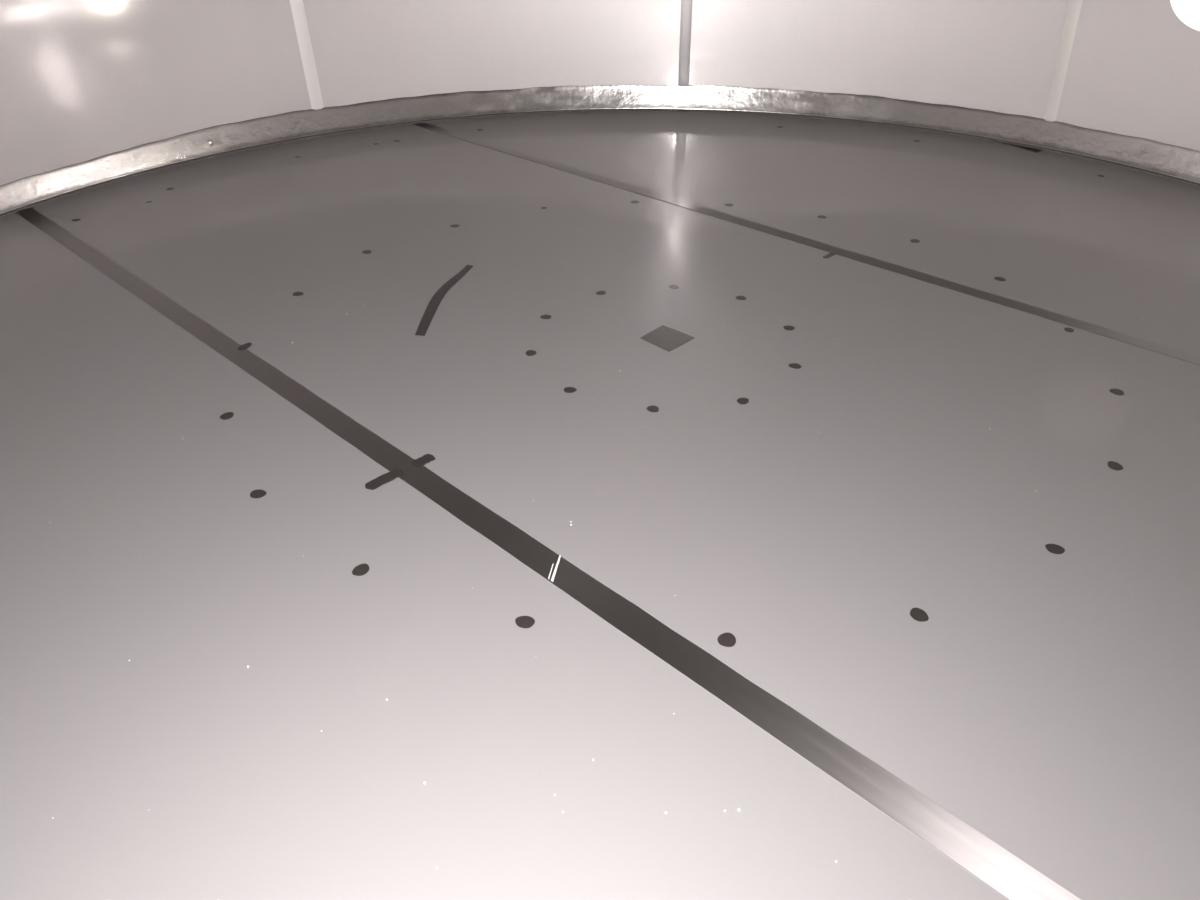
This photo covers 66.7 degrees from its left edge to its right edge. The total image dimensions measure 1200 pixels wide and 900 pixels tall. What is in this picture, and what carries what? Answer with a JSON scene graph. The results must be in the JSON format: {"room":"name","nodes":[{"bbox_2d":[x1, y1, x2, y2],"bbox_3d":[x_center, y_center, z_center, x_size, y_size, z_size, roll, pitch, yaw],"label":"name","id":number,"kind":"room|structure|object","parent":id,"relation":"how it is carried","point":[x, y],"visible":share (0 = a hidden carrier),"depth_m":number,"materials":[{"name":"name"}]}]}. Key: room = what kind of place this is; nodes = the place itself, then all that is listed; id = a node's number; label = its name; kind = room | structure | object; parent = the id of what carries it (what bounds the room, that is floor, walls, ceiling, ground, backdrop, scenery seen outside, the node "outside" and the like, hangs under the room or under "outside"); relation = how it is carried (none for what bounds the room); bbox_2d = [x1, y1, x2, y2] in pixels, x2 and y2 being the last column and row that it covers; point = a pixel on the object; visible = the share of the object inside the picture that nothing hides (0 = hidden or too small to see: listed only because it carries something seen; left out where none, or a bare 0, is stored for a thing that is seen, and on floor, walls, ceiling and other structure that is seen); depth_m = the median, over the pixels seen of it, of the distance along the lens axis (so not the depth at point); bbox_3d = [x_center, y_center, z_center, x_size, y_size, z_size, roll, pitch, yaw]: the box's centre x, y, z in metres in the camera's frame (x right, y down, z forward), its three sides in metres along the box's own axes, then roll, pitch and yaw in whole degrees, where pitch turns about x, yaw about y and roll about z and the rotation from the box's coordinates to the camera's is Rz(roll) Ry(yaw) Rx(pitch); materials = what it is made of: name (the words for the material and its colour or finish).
{"room":"industrial tank interior","nodes":[
{"label":"industrial tank interior","id":0,"kind":"room"},
{"bbox_2d":[0,111,1199,899],"bbox_3d":[0.120,-0.231,2.152,4.584,0.020,4.584,0,34,0],"label":"floor","id":1,"kind":"structure","parent":0,"point":[864,484],"depth_m":1.61,"materials":[{"name":"metal"}]},
{"bbox_2d":[220,412,233,419],"bbox_3d":[-0.780,-0.071,1.906,0.027,0.001,0.031,0,34,0],"label":"spot","id":2,"kind":"object","parent":1,"relation":"on","point":[227,415],"visible":1,"depth_m":1.91,"materials":[{"name":"metal"}]},
{"bbox_2d":[238,342,251,349],"bbox_3d":[-0.843,-0.246,2.165,0.027,0.001,0.040,0,34,0],"label":"light","id":3,"kind":"object","parent":1,"relation":"on","point":[246,345],"visible":1,"depth_m":2.16,"materials":[{"name":"metal"}]},
{"bbox_2d":[250,489,265,497],"bbox_3d":[-0.629,0.081,1.678,0.030,0.001,0.028,0,34,0],"label":"spot","id":4,"kind":"object","parent":1,"relation":"on","point":[258,493],"visible":1,"depth_m":1.68,"materials":[{"name":"metal"}]},
{"bbox_2d":[292,292,303,295],"bbox_3d":[-0.799,-0.414,2.415,0.030,0.001,0.028,0,34,0],"label":"spot","id":5,"kind":"object","parent":1,"relation":"on","point":[294,293],"visible":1,"depth_m":2.42,"materials":[{"name":"metal"}]},
{"bbox_2d":[352,563,368,575],"bbox_3d":[-0.394,0.197,1.503,0.027,0.001,0.031,0,34,0],"label":"spot","id":6,"kind":"object","parent":1,"relation":"on","point":[362,569],"visible":1,"depth_m":1.50,"materials":[{"name":"metal"}]},
{"bbox_2d":[362,250,370,253],"bbox_3d":[-0.679,-0.577,2.657,0.028,0.001,0.030,0,34,0],"label":"spot","id":7,"kind":"object","parent":1,"relation":"on","point":[364,251],"visible":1,"depth_m":2.66,"materials":[{"name":"metal"}]},
{"bbox_2d":[365,469,403,489],"bbox_3d":[-0.405,0.054,1.713,0.029,0.001,0.081,29,43,36],"label":"bar","id":8,"kind":"object","parent":1,"relation":"on","point":[385,478],"visible":1,"depth_m":1.71,"materials":[{"name":"metal"}]},
{"bbox_2d":[411,454,435,466],"bbox_3d":[-0.342,0.020,1.764,0.029,0.001,0.047,28,43,35],"label":"bar","id":9,"kind":"object","parent":1,"relation":"on","point":[421,461],"visible":1,"depth_m":1.76,"materials":[{"name":"metal"}]},
{"bbox_2d":[415,264,472,335],"bbox_3d":[-0.414,-0.401,2.392,0.051,0.001,0.444,5,34,8],"label":"bar","id":10,"kind":"object","parent":1,"relation":"on","point":[430,311],"visible":1,"depth_m":2.37,"materials":[{"name":"metal"}]},
{"bbox_2d":[515,616,534,627],"bbox_3d":[-0.115,0.264,1.400,0.031,0.001,0.028,0,34,0],"label":"spot","id":11,"kind":"object","parent":1,"relation":"on","point":[521,621],"visible":1,"depth_m":1.40,"materials":[{"name":"metal"}]},
{"bbox_2d":[526,350,536,355],"bbox_3d":[-0.161,-0.227,2.130,0.025,0.001,0.030,0,34,0],"label":"spot","id":12,"kind":"object","parent":1,"relation":"on","point":[529,352],"visible":1,"depth_m":2.13,"materials":[{"name":"metal"}]},
{"bbox_2d":[540,314,550,318],"bbox_3d":[-0.136,-0.335,2.290,0.028,0.001,0.026,0,34,0],"label":"spot","id":13,"kind":"object","parent":1,"relation":"on","point":[546,316],"visible":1,"depth_m":2.29,"materials":[{"name":"metal"}]},
{"bbox_2d":[16,207,1080,899],"bbox_3d":[-0.366,0.035,1.741,4.253,0.001,0.059,28,43,36],"label":"floor stripe","id":14,"kind":"object","parent":1,"relation":"on","point":[1010,876],"visible":1,"depth_m":1.37,"materials":[{"name":"metal"}]},
{"bbox_2d":[564,387,576,392],"bbox_3d":[-0.065,-0.131,1.987,0.029,0.001,0.026,0,34,0],"label":"spot","id":15,"kind":"object","parent":1,"relation":"on","point":[567,389],"visible":1,"depth_m":1.99,"materials":[{"name":"metal"}]},
{"bbox_2d":[50,270,1143,868],"bbox_3d":[0.105,-0.053,1.869,2.487,0.003,1.935,0,34,0],"label":"grit","id":16,"kind":"object","parent":1,"relation":"on","point":[1062,270],"visible":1,"depth_m":1.16,"materials":[{"name":"white"}]},
{"bbox_2d":[596,291,605,294],"bbox_3d":[0.002,-0.415,2.408,0.028,0.001,0.028,0,34,0],"label":"spot","id":17,"kind":"object","parent":1,"relation":"on","point":[598,292],"visible":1,"depth_m":2.41,"materials":[{"name":"metal"}]},
{"bbox_2d":[646,405,658,411],"bbox_3d":[0.111,-0.087,1.919,0.026,0.001,0.029,0,34,0],"label":"spot","id":18,"kind":"object","parent":1,"relation":"on","point":[652,408],"visible":1,"depth_m":1.92,"materials":[{"name":"metal"}]},
{"bbox_2d":[640,325,694,351],"bbox_3d":[0.158,-0.269,2.189,0.102,0.001,0.098,28,43,35],"label":"square patch","id":19,"kind":"object","parent":1,"relation":"on","point":[666,338],"visible":1,"depth_m":2.19,"materials":[{"name":"metal"}]},
{"bbox_2d":[669,285,678,288],"bbox_3d":[0.198,-0.436,2.437,0.026,0.001,0.029,0,34,0],"label":"spot","id":20,"kind":"object","parent":1,"relation":"on","point":[670,286],"visible":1,"depth_m":2.44,"materials":[{"name":"metal"}]},
{"bbox_2d":[718,632,735,646],"bbox_3d":[0.190,0.284,1.366,0.028,0.001,0.030,0,34,0],"label":"spot","id":21,"kind":"object","parent":1,"relation":"on","point":[727,639],"visible":1,"depth_m":1.37,"materials":[{"name":"metal"}]},
{"bbox_2d":[736,296,746,299],"bbox_3d":[0.367,-0.397,2.376,0.028,0.001,0.027,0,34,0],"label":"spot","id":22,"kind":"object","parent":1,"relation":"on","point":[737,297],"visible":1,"depth_m":2.38,"materials":[{"name":"metal"}]},
{"bbox_2d":[737,398,748,403],"bbox_3d":[0.304,-0.105,1.943,0.027,0.001,0.029,0,34,0],"label":"spot","id":23,"kind":"object","parent":1,"relation":"on","point":[740,400],"visible":1,"depth_m":1.94,"materials":[{"name":"metal"}]},
{"bbox_2d":[783,325,794,329],"bbox_3d":[0.462,-0.298,2.229,0.028,0.001,0.027,0,34,0],"label":"spot","id":24,"kind":"object","parent":1,"relation":"on","point":[788,327],"visible":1,"depth_m":2.23,"materials":[{"name":"metal"}]},
{"bbox_2d":[788,363,800,368],"bbox_3d":[0.442,-0.191,2.070,0.029,0.001,0.026,0,34,0],"label":"spot","id":25,"kind":"object","parent":1,"relation":"on","point":[792,365],"visible":1,"depth_m":2.07,"materials":[{"name":"metal"}]},
{"bbox_2d":[413,122,1199,364],"bbox_3d":[0.699,-0.570,2.629,4.158,0.001,0.051,29,44,36],"label":"floor stripe","id":26,"kind":"object","parent":1,"relation":"on","point":[1135,341],"visible":1,"depth_m":2.60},
{"bbox_2d":[823,252,834,257],"bbox_3d":[0.660,-0.560,2.615,0.018,0.001,0.065,28,43,35],"label":"bar","id":27,"kind":"object","parent":1,"relation":"on","point":[829,255],"visible":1,"depth_m":2.61,"materials":[{"name":"metal"}]},
{"bbox_2d":[910,607,928,621],"bbox_3d":[0.492,0.254,1.408,0.027,0.001,0.031,0,34,0],"label":"spot","id":28,"kind":"object","parent":1,"relation":"on","point":[917,614],"visible":1,"depth_m":1.41,"materials":[{"name":"metal"}]},
{"bbox_2d":[994,277,1005,280],"bbox_3d":[1.081,-0.463,2.467,0.029,0.001,0.029,0,34,0],"label":"spot","id":29,"kind":"object","parent":1,"relation":"on","point":[996,278],"visible":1,"depth_m":2.47,"materials":[{"name":"metal"}]},
{"bbox_2d":[990,140,1041,152],"bbox_3d":[1.590,-1.171,3.514,0.211,0.001,0.053,28,43,36],"label":"foot patch","id":30,"kind":"object","parent":1,"relation":"on","point":[1036,150],"visible":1,"depth_m":3.49,"materials":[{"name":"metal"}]},
{"bbox_2d":[1045,544,1064,553],"bbox_3d":[0.766,0.166,1.535,0.030,0.001,0.028,0,34,0],"label":"spot","id":31,"kind":"object","parent":1,"relation":"on","point":[1053,548],"visible":1,"depth_m":1.53,"materials":[{"name":"metal"}]},
{"bbox_2d":[1064,328,1073,331],"bbox_3d":[1.137,-0.291,2.211,0.023,0.001,0.025,0,34,0],"label":"spot","id":32,"kind":"object","parent":1,"relation":"on","point":[1065,329],"visible":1,"depth_m":2.21,"materials":[{"name":"metal"}]},
{"bbox_2d":[1107,461,1122,469],"bbox_3d":[0.980,0.030,1.735,0.027,0.001,0.031,0,34,0],"label":"spot","id":33,"kind":"object","parent":1,"relation":"on","point":[1113,465],"visible":1,"depth_m":1.74,"materials":[{"name":"metal"}]},
{"bbox_2d":[1109,389,1123,394],"bbox_3d":[1.113,-0.125,1.964,0.029,0.001,0.029,0,34,0],"label":"spot","id":34,"kind":"object","parent":1,"relation":"on","point":[1114,391],"visible":1,"depth_m":1.97,"materials":[{"name":"metal"}]},
{"bbox_2d":[0,0,1199,184],"bbox_3d":[0.111,-1.318,1.421,4.564,2.600,4.564,0,34,0],"label":"wall","id":35,"kind":"structure","parent":0,"point":[81,80],"depth_m":3.48,"materials":[{"name":"metal"}]},
{"bbox_2d":[290,0,323,109],"bbox_3d":[-1.169,-2.382,2.952,0.124,2.478,0.002,-21,39,-28],"label":"wall strip","id":36,"kind":"object","parent":35,"relation":"attached to","point":[297,6],"depth_m":3.54,"materials":[{"name":"metal"}]},
{"bbox_2d":[0,85,1199,217],"bbox_3d":[0.119,-0.283,2.117,4.524,0.106,4.524,2,34,3],"label":"baseboard","id":37,"kind":"structure","parent":35,"relation":"attached to","point":[1181,164],"depth_m":3.65,"materials":[{"name":"metal"}]},
{"bbox_2d":[678,0,692,86],"bbox_3d":[0.353,-2.605,3.265,0.047,2.478,0.001,3,34,5],"label":"wall strip","id":38,"kind":"object","parent":35,"relation":"attached to","point":[686,5],"depth_m":3.86,"materials":[{"name":"metal"}]},
{"bbox_2d":[1044,0,1082,121],"bbox_3d":[1.647,-2.283,2.772,0.144,2.478,0.002,27,43,34],"label":"wall strip","id":39,"kind":"object","parent":35,"relation":"attached to","point":[1074,6],"depth_m":3.32,"materials":[{"name":"metal"}]},
{"bbox_3d":[0.103,-2.405,0.690,4.564,0.020,4.564,0,34,0],"label":"ceiling","id":40,"kind":"structure","parent":0,"visible":0},
{"bbox_2d":[1170,0,1199,30],"bbox_3d":[1.690,-2.017,1.961,0.276,2.063,0.276,0,34,0],"label":"globe lamp","id":41,"kind":"object","parent":40,"relation":"hanging from","point":[1187,11],"visible":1,"depth_m":2.48,"materials":[{"name":"white glass"}]}
]}

